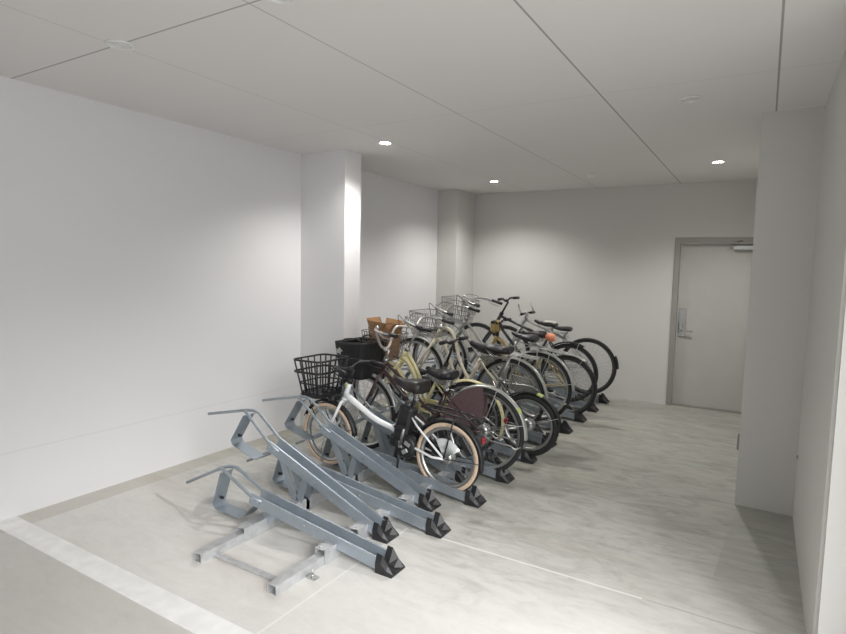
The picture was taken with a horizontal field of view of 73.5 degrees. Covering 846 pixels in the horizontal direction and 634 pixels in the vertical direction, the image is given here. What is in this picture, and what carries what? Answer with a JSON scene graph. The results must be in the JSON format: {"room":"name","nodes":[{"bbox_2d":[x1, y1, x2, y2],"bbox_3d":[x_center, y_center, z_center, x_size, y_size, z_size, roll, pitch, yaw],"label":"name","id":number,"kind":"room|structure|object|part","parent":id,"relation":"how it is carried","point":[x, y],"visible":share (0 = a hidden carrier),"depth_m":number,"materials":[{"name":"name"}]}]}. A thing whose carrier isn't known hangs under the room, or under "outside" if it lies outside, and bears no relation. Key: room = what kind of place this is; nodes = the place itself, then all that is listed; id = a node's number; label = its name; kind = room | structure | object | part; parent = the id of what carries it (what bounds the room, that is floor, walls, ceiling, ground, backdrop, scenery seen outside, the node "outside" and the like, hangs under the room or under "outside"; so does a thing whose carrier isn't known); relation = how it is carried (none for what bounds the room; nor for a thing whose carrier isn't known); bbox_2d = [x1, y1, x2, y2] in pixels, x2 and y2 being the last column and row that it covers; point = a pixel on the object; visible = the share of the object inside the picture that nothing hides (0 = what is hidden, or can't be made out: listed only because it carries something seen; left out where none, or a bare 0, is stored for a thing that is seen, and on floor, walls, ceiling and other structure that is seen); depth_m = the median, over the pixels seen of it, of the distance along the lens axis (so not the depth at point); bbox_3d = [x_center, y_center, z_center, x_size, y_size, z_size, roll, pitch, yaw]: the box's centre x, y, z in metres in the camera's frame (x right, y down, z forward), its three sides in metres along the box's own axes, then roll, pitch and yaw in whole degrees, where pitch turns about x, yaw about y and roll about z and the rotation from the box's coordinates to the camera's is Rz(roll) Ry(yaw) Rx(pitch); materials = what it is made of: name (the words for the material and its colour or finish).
{"room":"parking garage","nodes":[
{"label":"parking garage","id":0,"kind":"room"},
{"bbox_2d":[0,76,437,520],"bbox_3d":[-1.949,-0.169,4.569,0.200,2.675,9.020,4,6,31],"label":"wall","id":1,"kind":"structure","parent":0,"point":[150,266],"depth_m":4.20,"materials":[{"name":"white paint"}]},
{"bbox_2d":[300,149,360,428],"bbox_3d":[-0.913,-0.232,5.566,0.545,2.675,0.240,4,6,31],"label":"wall pillar","id":2,"kind":"structure","parent":0,"point":[330,180],"depth_m":5.42,"materials":[{"name":"white paint"}]},
{"bbox_2d":[0,385,805,633],"bbox_3d":[0.464,1.798,-0.957,16.000,0.200,16.620,4,6,31],"label":"floor","id":3,"kind":"structure","parent":0,"point":[632,523],"depth_m":3.20,"materials":[{"name":"concrete"}]},
{"bbox_2d":[0,516,253,633],"bbox_3d":[0.812,1.498,1.462,7.916,0.003,0.135,4,6,31],"label":"painted line","id":4,"kind":"object","parent":3,"relation":"on","point":[176,609],"visible":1,"depth_m":2.84,"materials":[{"name":"white paint"}]},
{"bbox_2d":[186,351,609,595],"bbox_3d":[0.236,0.850,5.331,1.841,0.609,5.450,4,6,31],"label":"bicycle rack","id":5,"kind":"object","parent":3,"relation":"on","point":[346,491],"visible":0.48,"depth_m":3.72,"materials":[{"name":"metal"}]},
{"bbox_3d":[-1.262,1.051,3.645,0.750,0.192,0.125,4,6,31],"label":"guide arm","id":6,"kind":"part","parent":5,"relation":"part of","materials":[{"name":"metal"}]},
{"bbox_3d":[0.192,1.126,5.378,0.060,0.050,5.450,4,6,31],"label":"rail","id":7,"kind":"part","parent":5,"relation":"part of","materials":[{"name":"metal"}]},
{"bbox_3d":[-1.229,0.750,3.943,0.739,0.236,0.125,4,6,31],"label":"guide arm","id":8,"kind":"part","parent":5,"relation":"part of","materials":[{"name":"metal"}]},
{"bbox_3d":[-0.925,1.195,3.411,0.110,0.106,0.005,4,6,31],"label":"support leg","id":9,"kind":"part","parent":5,"relation":"part of","materials":[{"name":"metal"}]},
{"bbox_3d":[-0.994,1.019,4.090,0.750,0.192,0.125,4,6,31],"label":"guide arm","id":10,"kind":"part","parent":5,"relation":"part of","materials":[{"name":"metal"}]},
{"bbox_3d":[-0.882,1.065,3.715,0.170,0.281,0.005,4,6,31],"label":"support leg","id":11,"kind":"part","parent":5,"relation":"part of","materials":[{"name":"metal"}]},
{"bbox_3d":[-0.961,0.718,4.388,0.739,0.236,0.125,4,6,31],"label":"guide arm","id":12,"kind":"part","parent":5,"relation":"part of","materials":[{"name":"metal"}]},
{"bbox_3d":[-0.845,1.060,3.776,0.170,0.281,0.005,4,6,31],"label":"support leg","id":13,"kind":"part","parent":5,"relation":"part of","materials":[{"name":"metal"}]},
{"bbox_3d":[-0.779,1.115,3.656,0.109,0.189,0.005,4,6,31],"label":"support leg","id":14,"kind":"part","parent":5,"relation":"part of","materials":[{"name":"metal"}]},
{"bbox_3d":[-0.725,0.987,4.534,0.750,0.192,0.125,4,6,31],"label":"guide arm","id":15,"kind":"part","parent":5,"relation":"part of","materials":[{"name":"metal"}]},
{"bbox_3d":[-0.742,1.111,3.717,0.109,0.189,0.005,4,6,31],"label":"support leg","id":16,"kind":"part","parent":5,"relation":"part of","materials":[{"name":"metal"}]},
{"bbox_3d":[-0.693,0.685,4.832,0.739,0.236,0.125,4,6,31],"label":"guide arm","id":17,"kind":"part","parent":5,"relation":"part of","materials":[{"name":"metal"}]},
{"bbox_3d":[-0.614,1.033,4.159,0.170,0.281,0.005,4,6,31],"label":"support leg","id":18,"kind":"part","parent":5,"relation":"part of","materials":[{"name":"metal"}]},
{"bbox_3d":[-0.577,1.028,4.221,0.170,0.281,0.005,4,6,31],"label":"support leg","id":19,"kind":"part","parent":5,"relation":"part of","materials":[{"name":"metal"}]},
{"bbox_3d":[-0.511,1.083,4.100,0.109,0.189,0.005,4,6,31],"label":"support leg","id":20,"kind":"part","parent":5,"relation":"part of","materials":[{"name":"metal"}]},
{"bbox_3d":[-0.473,1.079,4.162,0.109,0.189,0.005,4,6,31],"label":"support leg","id":21,"kind":"part","parent":5,"relation":"part of","materials":[{"name":"metal"}]},
{"bbox_3d":[-0.346,1.000,4.603,0.170,0.281,0.005,4,6,31],"label":"support leg","id":22,"kind":"part","parent":5,"relation":"part of","materials":[{"name":"metal"}]},
{"bbox_3d":[0.667,1.161,5.093,0.060,0.050,5.450,4,6,31],"label":"rail","id":23,"kind":"part","parent":5,"relation":"part of","materials":[{"name":"metal"}]},
{"bbox_3d":[-0.309,0.996,4.665,0.170,0.281,0.005,4,6,31],"label":"support leg","id":24,"kind":"part","parent":5,"relation":"part of","materials":[{"name":"metal"}]},
{"bbox_2d":[294,353,485,490],"bbox_3d":[-0.276,0.782,4.237,1.620,0.862,0.513,3,5,31],"label":"bicycle","id":25,"kind":"object","parent":5,"relation":"on","point":[408,442],"visible":0.86,"depth_m":4.10,"materials":[{"name":"metal"}]},
{"bbox_2d":[294,353,348,418],"bbox_3d":[-0.790,0.624,4.535,0.368,0.608,0.386,4,6,31],"label":"basket","id":26,"kind":"object","parent":25,"relation":"on","point":[329,396],"depth_m":4.47,"materials":[{"name":"black metal"}]},
{"bbox_3d":[-0.555,0.451,4.381,0.071,0.137,0.050,3,5,31],"label":"stem","id":27,"kind":"part","parent":25,"relation":"part of","materials":[{"name":"black plastic"}]},
{"bbox_3d":[-0.225,0.740,4.202,0.943,0.470,0.129,3,5,31],"label":"frame","id":28,"kind":"part","parent":25,"relation":"part of","materials":[{"name":"white paint"}]},
{"bbox_3d":[-0.137,0.932,4.163,0.238,0.176,0.110,3,5,31],"label":"motor","id":29,"kind":"part","parent":25,"relation":"part of","materials":[{"name":"black plastic"}]},
{"bbox_3d":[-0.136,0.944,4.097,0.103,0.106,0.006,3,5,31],"label":"motor","id":30,"kind":"part","parent":25,"relation":"part of","materials":[{"name":"silver metal"}]},
{"bbox_3d":[-0.102,0.630,4.121,0.050,0.040,0.060,3,5,31],"label":"battery handle","id":31,"kind":"part","parent":25,"relation":"part of","materials":[{"name":"grey paint"}]},
{"bbox_3d":[-0.096,0.543,4.111,0.221,0.086,0.138,3,5,31],"label":"saddle rail","id":32,"kind":"part","parent":25,"relation":"part of","materials":[{"name":"metal"}]},
{"bbox_3d":[-0.066,0.619,4.101,0.078,0.216,0.065,3,5,31],"label":"seat post","id":33,"kind":"part","parent":25,"relation":"part of","materials":[{"name":"silver metal"}]},
{"bbox_3d":[-0.242,1.051,4.545,0.109,0.189,0.005,4,6,31],"label":"support leg","id":34,"kind":"part","parent":5,"relation":"part of","materials":[{"name":"metal"}]},
{"bbox_3d":[-0.425,0.653,5.277,0.739,0.236,0.125,4,6,31],"label":"guide arm","id":35,"kind":"part","parent":5,"relation":"part of","materials":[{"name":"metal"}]},
{"bbox_3d":[0.111,0.589,6.165,0.739,0.236,0.125,4,6,31],"label":"guide arm","id":36,"kind":"part","parent":5,"relation":"part of","materials":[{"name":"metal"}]},
{"bbox_2d":[353,313,508,450],"bbox_3d":[0.025,0.546,4.984,1.565,1.133,0.588,5,6,41],"label":"bicycle","id":37,"kind":"object","parent":5,"relation":"on","point":[409,360],"visible":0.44,"depth_m":4.98,"materials":[{"name":"metal"}]},
{"bbox_2d":[361,329,408,391],"bbox_3d":[-0.348,0.400,5.176,0.306,0.578,0.368,4,6,31],"label":"basket","id":38,"kind":"object","parent":37,"relation":"on","point":[395,366],"depth_m":5.11,"materials":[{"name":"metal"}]},
{"bbox_2d":[367,317,404,358],"bbox_3d":[-0.346,0.194,5.141,0.288,0.365,0.296,4,6,31],"label":"basket","id":39,"kind":"object","parent":37,"relation":"in","point":[373,322],"visible":0.51,"depth_m":5.11,"materials":[{"name":"brown wicker"}]},
{"bbox_3d":[-0.098,0.196,5.011,0.126,0.245,0.050,11,9,30],"label":"stem","id":40,"kind":"part","parent":37,"relation":"part of","materials":[{"name":"metal"}]},
{"bbox_3d":[0.091,0.591,4.926,0.751,0.535,0.129,11,9,30],"label":"frame","id":41,"kind":"part","parent":37,"relation":"part of","materials":[{"name":"yellow paint"}]},
{"bbox_2d":[335,323,527,470],"bbox_3d":[-0.024,0.631,4.659,1.863,1.106,0.573,3,5,31],"label":"bicycle","id":42,"kind":"object","parent":5,"relation":"on","point":[473,399],"visible":0.79,"depth_m":4.53,"materials":[{"name":"metal"}]},
{"bbox_2d":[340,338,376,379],"bbox_3d":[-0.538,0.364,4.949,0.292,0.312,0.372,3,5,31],"label":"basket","id":43,"kind":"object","parent":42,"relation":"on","point":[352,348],"depth_m":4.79,"materials":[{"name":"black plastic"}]},
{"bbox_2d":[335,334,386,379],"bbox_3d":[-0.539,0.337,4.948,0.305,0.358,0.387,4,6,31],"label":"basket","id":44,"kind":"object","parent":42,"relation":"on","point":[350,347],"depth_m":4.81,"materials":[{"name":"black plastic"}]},
{"bbox_3d":[-0.307,0.322,4.807,0.073,0.137,0.050,3,5,31],"label":"stem","id":45,"kind":"part","parent":42,"relation":"part of","materials":[{"name":"metal"}]},
{"bbox_3d":[0.051,0.653,4.615,0.982,0.556,0.129,3,5,31],"label":"frame","id":46,"kind":"part","parent":42,"relation":"part of","materials":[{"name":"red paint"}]},
{"bbox_3d":[0.144,0.507,4.548,0.214,0.079,0.138,3,5,31],"label":"saddle rail","id":47,"kind":"part","parent":42,"relation":"part of","materials":[{"name":"metal"}]},
{"bbox_3d":[0.204,0.551,4.518,0.078,0.122,0.065,3,5,31],"label":"seat post","id":48,"kind":"part","parent":42,"relation":"part of","materials":[{"name":"metal"}]},
{"bbox_3d":[0.379,0.557,6.610,0.739,0.236,0.125,4,6,31],"label":"guide arm","id":49,"kind":"part","parent":5,"relation":"part of","materials":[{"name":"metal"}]},
{"bbox_2d":[386,302,547,433],"bbox_3d":[0.362,0.453,5.402,1.702,1.162,0.587,6,7,42],"label":"bicycle","id":50,"kind":"object","parent":5,"relation":"on","point":[430,345],"visible":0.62,"depth_m":5.30,"materials":[{"name":"metal"}]},
{"bbox_2d":[409,308,453,364],"bbox_3d":[0.066,0.246,5.559,0.343,0.630,0.408,4,6,31],"label":"basket","id":51,"kind":"object","parent":50,"relation":"on","point":[430,345],"depth_m":5.51,"materials":[{"name":"metal"}]},
{"bbox_3d":[0.201,0.040,5.463,0.087,0.174,0.050,11,9,30],"label":"stem","id":52,"kind":"part","parent":50,"relation":"part of","materials":[{"name":"metal"}]},
{"bbox_3d":[0.450,0.432,5.341,0.849,0.595,0.129,11,9,30],"label":"frame","id":53,"kind":"part","parent":50,"relation":"part of","materials":[{"name":"beige paint"}]},
{"bbox_3d":[0.565,0.337,5.265,0.251,0.086,0.138,11,9,30],"label":"saddle rail","id":54,"kind":"part","parent":50,"relation":"part of","materials":[{"name":"metal"}]},
{"bbox_2d":[398,336,561,455],"bbox_3d":[0.455,0.677,5.040,1.595,0.941,0.514,4,6,31],"label":"bicycle","id":55,"kind":"object","parent":5,"relation":"on","point":[539,399],"visible":0.59,"depth_m":4.80,"materials":[{"name":"metal"}]},
{"bbox_2d":[419,368,426,374],"bbox_3d":[0.054,0.520,5.270,0.219,0.068,0.068,4,6,31],"label":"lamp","id":56,"kind":"object","parent":55,"relation":"on","point":[423,372],"depth_m":5.28,"materials":[{"name":"black plastic"}]},
{"bbox_3d":[0.238,0.336,5.146,0.116,0.249,0.050,4,6,31],"label":"stem","id":57,"kind":"part","parent":55,"relation":"part of","materials":[{"name":"black plastic"}]},
{"bbox_3d":[0.523,0.672,4.999,0.874,0.452,0.129,4,6,31],"label":"frame","id":58,"kind":"part","parent":55,"relation":"part of","materials":[{"name":"grey paint"}]},
{"bbox_3d":[0.642,0.326,4.902,0.214,0.075,0.138,4,6,31],"label":"saddle rail","id":59,"kind":"part","parent":55,"relation":"part of","materials":[{"name":"metal"}]},
{"bbox_3d":[0.707,0.445,4.874,0.112,0.253,0.065,4,6,31],"label":"seat post","id":60,"kind":"part","parent":55,"relation":"part of","materials":[{"name":"metal"}]},
{"bbox_2d":[412,294,574,420],"bbox_3d":[0.659,0.384,5.806,1.766,1.213,0.586,6,7,45],"label":"bicycle","id":61,"kind":"object","parent":5,"relation":"on","point":[551,358],"visible":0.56,"depth_m":5.66,"materials":[{"name":"metal"}]},
{"bbox_2d":[440,295,479,352],"bbox_3d":[0.348,0.126,5.977,0.392,0.690,0.348,4,6,31],"label":"basket","id":62,"kind":"object","parent":61,"relation":"on","point":[461,344],"depth_m":5.92,"materials":[{"name":"metal"}]},
{"bbox_3d":[0.477,-0.038,5.888,0.091,0.184,0.050,14,10,30],"label":"stem","id":63,"kind":"part","parent":61,"relation":"part of","materials":[{"name":"metal"}]},
{"bbox_3d":[0.755,0.381,5.750,0.951,0.580,0.129,14,10,30],"label":"frame","id":64,"kind":"part","parent":61,"relation":"part of","materials":[{"name":"silver metal"}]},
{"bbox_3d":[0.923,0.278,5.644,0.078,0.131,0.065,14,10,30],"label":"seat post","id":65,"kind":"part","parent":61,"relation":"part of","materials":[{"name":"metal"}]},
{"bbox_3d":[0.993,0.241,5.597,0.221,0.075,0.138,14,10,30],"label":"saddle rail","id":66,"kind":"part","parent":61,"relation":"part of","materials":[{"name":"metal"}]},
{"bbox_2d":[453,296,597,401],"bbox_3d":[1.181,0.347,6.785,1.766,1.162,0.597,3,5,16],"label":"bicycle","id":67,"kind":"object","parent":5,"relation":"on","point":[567,344],"visible":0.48,"depth_m":6.55,"materials":[{"name":"grey paint"}]},
{"bbox_3d":[0.977,-0.112,6.821,0.101,0.212,0.050,13,10,30],"label":"stem","id":68,"kind":"part","parent":67,"relation":"part of","materials":[{"name":"black plastic"}]},
{"bbox_3d":[1.270,0.325,6.676,1.003,0.584,0.129,13,10,30],"label":"frame","id":69,"kind":"part","parent":67,"relation":"part of","materials":[{"name":"grey paint"}]},
{"bbox_2d":[454,318,596,413],"bbox_3d":[1.105,0.545,6.452,1.748,1.012,0.534,4,6,31],"label":"bicycle","id":70,"kind":"object","parent":5,"relation":"on","point":[495,325],"visible":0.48,"depth_m":6.22,"materials":[{"name":"grey paint"}]},
{"bbox_3d":[0.874,0.140,6.562,0.087,0.174,0.050,4,6,31],"label":"stem","id":71,"kind":"part","parent":70,"relation":"part of","materials":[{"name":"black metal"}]},
{"bbox_3d":[1.182,0.507,6.403,0.914,0.584,0.129,4,6,31],"label":"frame","id":72,"kind":"part","parent":70,"relation":"part of","materials":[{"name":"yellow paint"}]},
{"bbox_2d":[545,333,555,341],"bbox_3d":[1.407,0.227,6.247,0.107,0.099,0.099,4,6,31],"label":"lamp","id":73,"kind":"object","parent":70,"relation":"attached to","point":[550,337],"depth_m":6.22,"materials":[{"name":"orange plastic"}]},
{"bbox_2d":[483,303,618,393],"bbox_3d":[1.513,0.376,7.087,1.761,1.068,0.468,6,6,41],"label":"bicycle","id":74,"kind":"object","parent":5,"relation":"on","point":[615,365],"visible":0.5,"depth_m":6.93,"materials":[{"name":"grey paint"}]},
{"bbox_3d":[1.626,0.331,7.070,0.909,0.566,0.129,9,8,30],"label":"frame","id":75,"kind":"part","parent":74,"relation":"part of","materials":[{"name":"silver metal"}]},
{"bbox_2d":[0,0,845,193],"bbox_3d":[0.284,-1.476,3.244,5.220,0.250,9.220,4,6,31],"label":"ceiling","id":76,"kind":"structure","parent":0,"point":[524,95],"depth_m":3.14,"materials":[{"name":"white paint"}]},
{"bbox_2d":[105,39,134,50],"bbox_3d":[-1.502,-1.347,2.810,0.132,0.010,0.132,4,6,31],"label":"recessed light","id":77,"kind":"object","parent":76,"relation":"in","point":[117,44],"visible":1,"depth_m":2.80,"materials":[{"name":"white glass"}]},
{"bbox_2d":[267,0,295,4],"bbox_3d":[-0.572,-1.280,2.265,0.132,0.010,0.132,4,6,31],"label":"recessed light","id":78,"kind":"object","parent":76,"relation":"in","point":[279,2],"visible":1,"depth_m":2.31,"materials":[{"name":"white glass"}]},
{"bbox_2d":[377,141,392,144],"bbox_3d":[-0.327,-1.498,4.875,0.132,0.010,0.132,4,6,31],"label":"recessed light","id":79,"kind":"object","parent":76,"relation":"in","point":[378,142],"visible":1,"depth_m":4.86,"materials":[{"name":"white plastic"}]},
{"bbox_2d":[679,96,701,102],"bbox_3d":[1.645,-1.336,3.486,0.132,0.010,0.132,4,6,31],"label":"recessed light","id":80,"kind":"object","parent":76,"relation":"in","point":[688,99],"visible":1,"depth_m":3.48,"materials":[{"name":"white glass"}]},
{"bbox_2d":[710,160,725,163],"bbox_3d":[2.798,-1.473,5.378,0.132,0.010,0.132,4,6,31],"label":"recessed light","id":81,"kind":"object","parent":76,"relation":"in","point":[713,161],"visible":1,"depth_m":5.36,"materials":[{"name":"white plastic"}]},
{"bbox_2d":[434,189,474,378],"bbox_3d":[0.451,-0.415,8.064,0.300,2.675,0.540,4,6,31],"label":"wall pillar","id":82,"kind":"structure","parent":0,"point":[456,207],"depth_m":7.83,"materials":[{"name":"grey paint"}]},
{"bbox_2d":[470,179,757,404],"bbox_3d":[2.303,-0.318,7.387,4.578,2.675,0.200,4,6,31],"label":"wall","id":83,"kind":"structure","parent":0,"point":[598,263],"depth_m":7.26,"materials":[{"name":"grey paint"}]},
{"bbox_2d":[735,106,824,515],"bbox_3d":[2.503,-0.025,4.011,0.340,2.675,0.560,4,6,31],"label":"wall pillar","id":84,"kind":"structure","parent":0,"point":[791,140],"depth_m":3.77,"materials":[{"name":"grey paint"}]},
{"bbox_2d":[737,431,739,448],"bbox_3d":[2.970,1.147,5.252,0.100,0.150,0.123,4,6,31],"label":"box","id":85,"kind":"object","parent":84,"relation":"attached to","point":[738,436],"visible":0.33,"depth_m":5.22,"materials":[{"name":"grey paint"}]},
{"bbox_2d":[792,49,845,633],"bbox_3d":[3.178,-0.020,4.125,0.700,2.675,4.910,4,6,31],"label":"wall","id":86,"kind":"structure","parent":0,"point":[828,280],"depth_m":2.71,"materials":[{"name":"grey paint"}]},
{"bbox_2d":[817,295,845,633],"bbox_3d":[1.910,0.133,2.011,0.688,2.675,0.030,4,6,31],"label":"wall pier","id":87,"kind":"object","parent":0,"point":[832,602],"visible":1,"depth_m":2.22,"materials":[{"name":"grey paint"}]},
{"bbox_3d":[4.035,0.128,6.374,0.518,2.035,0.200,4,6,31],"label":"wall","id":88,"kind":"structure","parent":0,"visible":0},
{"bbox_2d":[666,237,753,413],"bbox_3d":[3.396,0.089,6.671,0.885,2.035,0.186,4,6,31],"label":"door","id":89,"kind":"structure","parent":88,"relation":"in","point":[712,275],"depth_m":6.70,"materials":[{"name":"metal"}]},
{"bbox_3d":[3.126,0.066,6.840,0.075,0.340,0.025,4,6,31],"label":"lock plate","id":90,"kind":"part","parent":89,"relation":"part of","materials":[{"name":"silver metal"}]},
{"bbox_3d":[3.147,0.130,6.795,0.155,0.120,0.066,4,6,31],"label":"handle","id":91,"kind":"part","parent":89,"relation":"part of","materials":[{"name":"silver metal"}]}
]}

